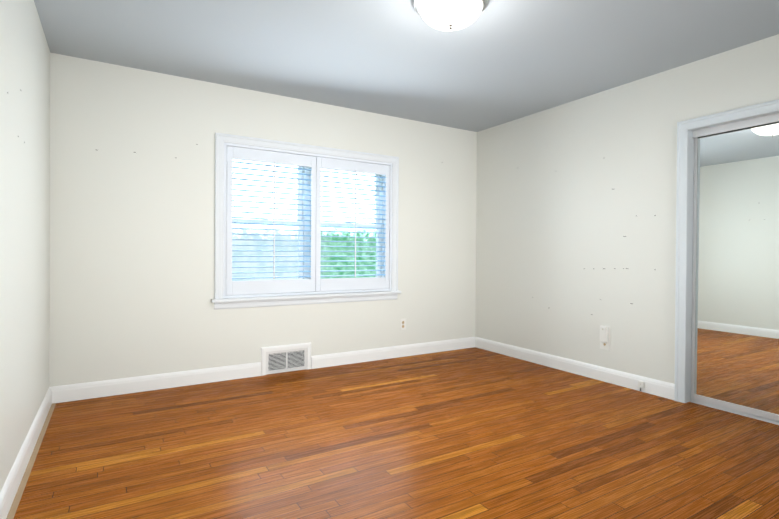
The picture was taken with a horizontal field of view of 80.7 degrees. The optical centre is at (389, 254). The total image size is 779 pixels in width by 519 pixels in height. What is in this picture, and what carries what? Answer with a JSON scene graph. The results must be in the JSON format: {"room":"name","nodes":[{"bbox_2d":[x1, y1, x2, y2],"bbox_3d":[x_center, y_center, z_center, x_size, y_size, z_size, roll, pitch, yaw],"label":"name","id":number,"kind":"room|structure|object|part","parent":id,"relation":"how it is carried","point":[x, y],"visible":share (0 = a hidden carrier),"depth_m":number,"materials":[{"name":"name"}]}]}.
{"room":"empty bedroom","nodes":[
{"label":"empty bedroom","id":0,"kind":"room"},
{"bbox_2d":[0,0,49,491],"bbox_3d":[-1.283,-0.166,1.284,0.120,2.440,4.370,0,0,-31],"label":"wall","id":1,"kind":"structure","parent":0,"point":[24,238],"depth_m":2.23,"materials":[{"name":"paint"}]},
{"bbox_2d":[0,386,55,518],"bbox_3d":[-1.264,0.996,1.376,0.016,0.116,4.250,0,0,-31],"label":"baseboard","id":2,"kind":"structure","parent":1,"relation":"attached to","point":[8,492],"depth_m":2.20,"materials":[{"name":"white paint"}]},
{"bbox_2d":[49,53,476,386],"bbox_3d":[-0.756,-0.178,4.307,4.150,2.440,0.260,0,0,-31],"label":"wall","id":3,"kind":"structure","parent":0,"point":[131,263],"depth_m":3.63,"materials":[{"name":"paint"}]},
{"bbox_2d":[56,362,260,402],"bbox_3d":[-1.724,0.981,3.572,1.440,0.116,0.016,0,0,-31],"label":"baseboard","id":4,"kind":"structure","parent":3,"relation":"attached to","point":[75,392],"depth_m":3.51,"materials":[{"name":"white paint"}]},
{"bbox_2d":[261,342,310,375],"bbox_3d":[-0.909,0.921,4.062,0.461,0.242,0.020,0,0,-31],"label":"air vent","id":5,"kind":"object","parent":3,"relation":"in","point":[284,358],"visible":1,"depth_m":4.06,"materials":[{"name":"white metal"}]},
{"bbox_2d":[266,348,306,373],"bbox_3d":[-0.912,0.941,4.066,0.375,0.195,0.009,0,0,-31],"label":"grille","id":6,"kind":"object","parent":5,"relation":"attached to","point":[278,360],"depth_m":4.06,"materials":[{"name":"white metal"}]},
{"bbox_2d":[211,291,400,302],"bbox_3d":[-0.724,0.376,4.279,1.815,0.028,0.270,0,0,-31],"label":"window sill","id":7,"kind":"structure","parent":3,"relation":"attached to","point":[298,296],"depth_m":4.08,"materials":[{"name":"white paint"}]},
{"bbox_2d":[214,132,398,309],"bbox_3d":[-0.734,-0.271,4.299,1.765,1.445,0.276,0,0,-31],"label":"window","id":8,"kind":"structure","parent":3,"relation":"in","point":[316,159],"depth_m":4.19,"materials":[{"name":"white paint"}]},
{"bbox_2d":[232,161,311,278],"bbox_3d":[-1.019,-0.288,4.007,0.692,0.986,0.053,0,0,-31],"label":"louver","id":9,"kind":"object","parent":8,"relation":"attached to","point":[305,220],"depth_m":3.98,"materials":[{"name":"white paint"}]},
{"bbox_3d":[-0.777,-0.293,4.370,1.489,1.118,0.040,0,0,-31],"label":"glass","id":10,"kind":"part","parent":8,"relation":"part of","materials":[{"name":"clear glass"}]},
{"bbox_3d":[-0.676,0.422,4.199,1.765,0.062,0.018,0,0,-31],"label":"window apron","id":11,"kind":"part","parent":8,"relation":"part of","materials":[{"name":"white wood"}]},
{"bbox_3d":[-0.777,-0.281,4.370,1.565,1.229,0.070,0,0,-31],"label":"window sash","id":12,"kind":"part","parent":8,"relation":"part of","materials":[{"name":"white wood"}]},
{"bbox_3d":[-0.775,-0.281,4.368,1.625,1.288,0.115,0,0,-31],"label":"frame","id":13,"kind":"part","parent":8,"relation":"part of","materials":[{"name":"white paint"}]},
{"bbox_2d":[320,170,385,276],"bbox_3d":[-0.343,-0.286,4.416,0.692,0.986,0.053,0,0,-31],"label":"louver","id":14,"kind":"object","parent":8,"relation":"attached to","point":[321,170],"depth_m":4.39,"materials":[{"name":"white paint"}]},
{"bbox_2d":[226,154,390,286],"bbox_3d":[-0.667,-0.280,4.188,1.602,1.095,0.028,0,0,-31],"label":"rods","id":15,"kind":"object","parent":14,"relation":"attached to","point":[274,224],"visible":1,"depth_m":3.98,"materials":[{"name":"white paint"}]},
{"bbox_2d":[311,337,475,368],"bbox_3d":[0.116,0.988,4.684,1.939,0.116,0.016,0,0,-31],"label":"baseboard","id":16,"kind":"structure","parent":3,"relation":"attached to","point":[343,358],"depth_m":4.60,"materials":[{"name":"white paint"}]},
{"bbox_2d":[400,319,405,329],"bbox_3d":[0.139,0.716,4.700,0.070,0.114,0.007,0,0,-31],"label":"electrical outlet","id":17,"kind":"object","parent":3,"relation":"attached to","point":[402,324],"visible":1,"depth_m":4.70,"materials":[{"name":"white plastic"}]},
{"bbox_2d":[13,347,778,518],"bbox_3d":[0.721,1.110,2.659,4.980,0.100,4.630,0,0,-31],"label":"floor","id":18,"kind":"structure","parent":0,"point":[472,433],"depth_m":2.47,"materials":[{"name":"brown wood"}]},
{"bbox_2d":[6,403,55,518],"bbox_3d":[-1.248,1.053,1.389,0.024,0.001,4.214,0,0,-31],"label":"strip","id":19,"kind":"object","parent":18,"relation":"on","point":[15,503],"visible":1,"depth_m":2.24,"materials":[{"name":"white wood"}]},
{"bbox_2d":[34,0,778,131],"bbox_3d":[0.738,-1.430,2.645,4.980,0.100,4.630,0,0,-31],"label":"ceiling","id":20,"kind":"structure","parent":0,"point":[496,63],"depth_m":3.04,"materials":[{"name":"paint"}]},
{"bbox_2d":[414,0,488,30],"bbox_3d":[0.331,-1.299,2.476,0.402,0.164,0.402,0,0,-31],"label":"ceiling light","id":21,"kind":"object","parent":20,"relation":"attached to","point":[448,15],"visible":1,"depth_m":2.41,"materials":[{"name":"white glass"}]},
{"bbox_2d":[475,34,778,383],"bbox_3d":[2.135,-0.154,3.420,0.120,2.440,4.250,0,0,-31],"label":"wall","id":22,"kind":"structure","parent":0,"point":[546,234],"depth_m":3.90,"materials":[{"name":"paint"}]},
{"bbox_2d":[476,337,674,399],"bbox_3d":[1.531,0.999,4.281,0.016,0.116,2.170,0,0,-31],"label":"baseboard","id":23,"kind":"structure","parent":22,"relation":"attached to","point":[628,380],"depth_m":4.00,"materials":[{"name":"white paint"}]},
{"bbox_2d":[638,381,644,390],"bbox_3d":[1.951,1.021,3.551,0.020,0.078,0.044,0,0,-31],"label":"outlet","id":24,"kind":"object","parent":23,"relation":"attached to","point":[641,384],"visible":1,"depth_m":3.54,"materials":[{"name":"white plastic"}]},
{"bbox_2d":[600,325,609,350],"bbox_3d":[1.792,0.696,3.829,0.037,0.200,0.092,0,0,-31],"label":"electrical outlet cover","id":25,"kind":"object","parent":22,"relation":"attached to","point":[604,337],"visible":0.96,"depth_m":3.82,"materials":[{"name":"white plastic"}]},
{"bbox_2d":[674,99,778,402],"bbox_3d":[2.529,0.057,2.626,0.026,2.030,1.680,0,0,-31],"label":"door frame","id":26,"kind":"structure","parent":22,"relation":"attached to","point":[684,127],"depth_m":3.30,"materials":[{"name":"white paint"}]},
{"bbox_2d":[690,113,778,424],"bbox_3d":[2.617,0.092,2.680,0.088,1.961,1.540,0,0,-31],"label":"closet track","id":27,"kind":"object","parent":22,"relation":"attached to","point":[739,125],"visible":0.75,"depth_m":3.08,"materials":[{"name":"white metal"}]},
{"bbox_2d":[691,137,778,421],"bbox_3d":[2.620,0.089,2.682,0.075,1.933,1.536,0,0,-31],"label":"mirrored closet doors","id":28,"kind":"structure","parent":27,"relation":"attached to","point":[748,410],"depth_m":3.31,"materials":[{"name":"white metal"}]},
{"bbox_2d":[694,121,778,414],"bbox_3d":[2.409,0.081,2.991,0.015,1.866,0.756,0,0,-31],"label":"mirror","id":29,"kind":"object","parent":27,"relation":"attached to","point":[737,303],"visible":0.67,"depth_m":3.08,"materials":[{"name":"clear glass"}]},
{"label":"outside","id":30,"kind":"structure","parent":0,"visible":0},
{"bbox_2d":[232,159,375,280],"bbox_3d":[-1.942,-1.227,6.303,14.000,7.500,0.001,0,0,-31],"label":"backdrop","id":31,"kind":"structure","parent":30,"point":[245,231],"depth_m":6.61,"materials":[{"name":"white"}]}
]}

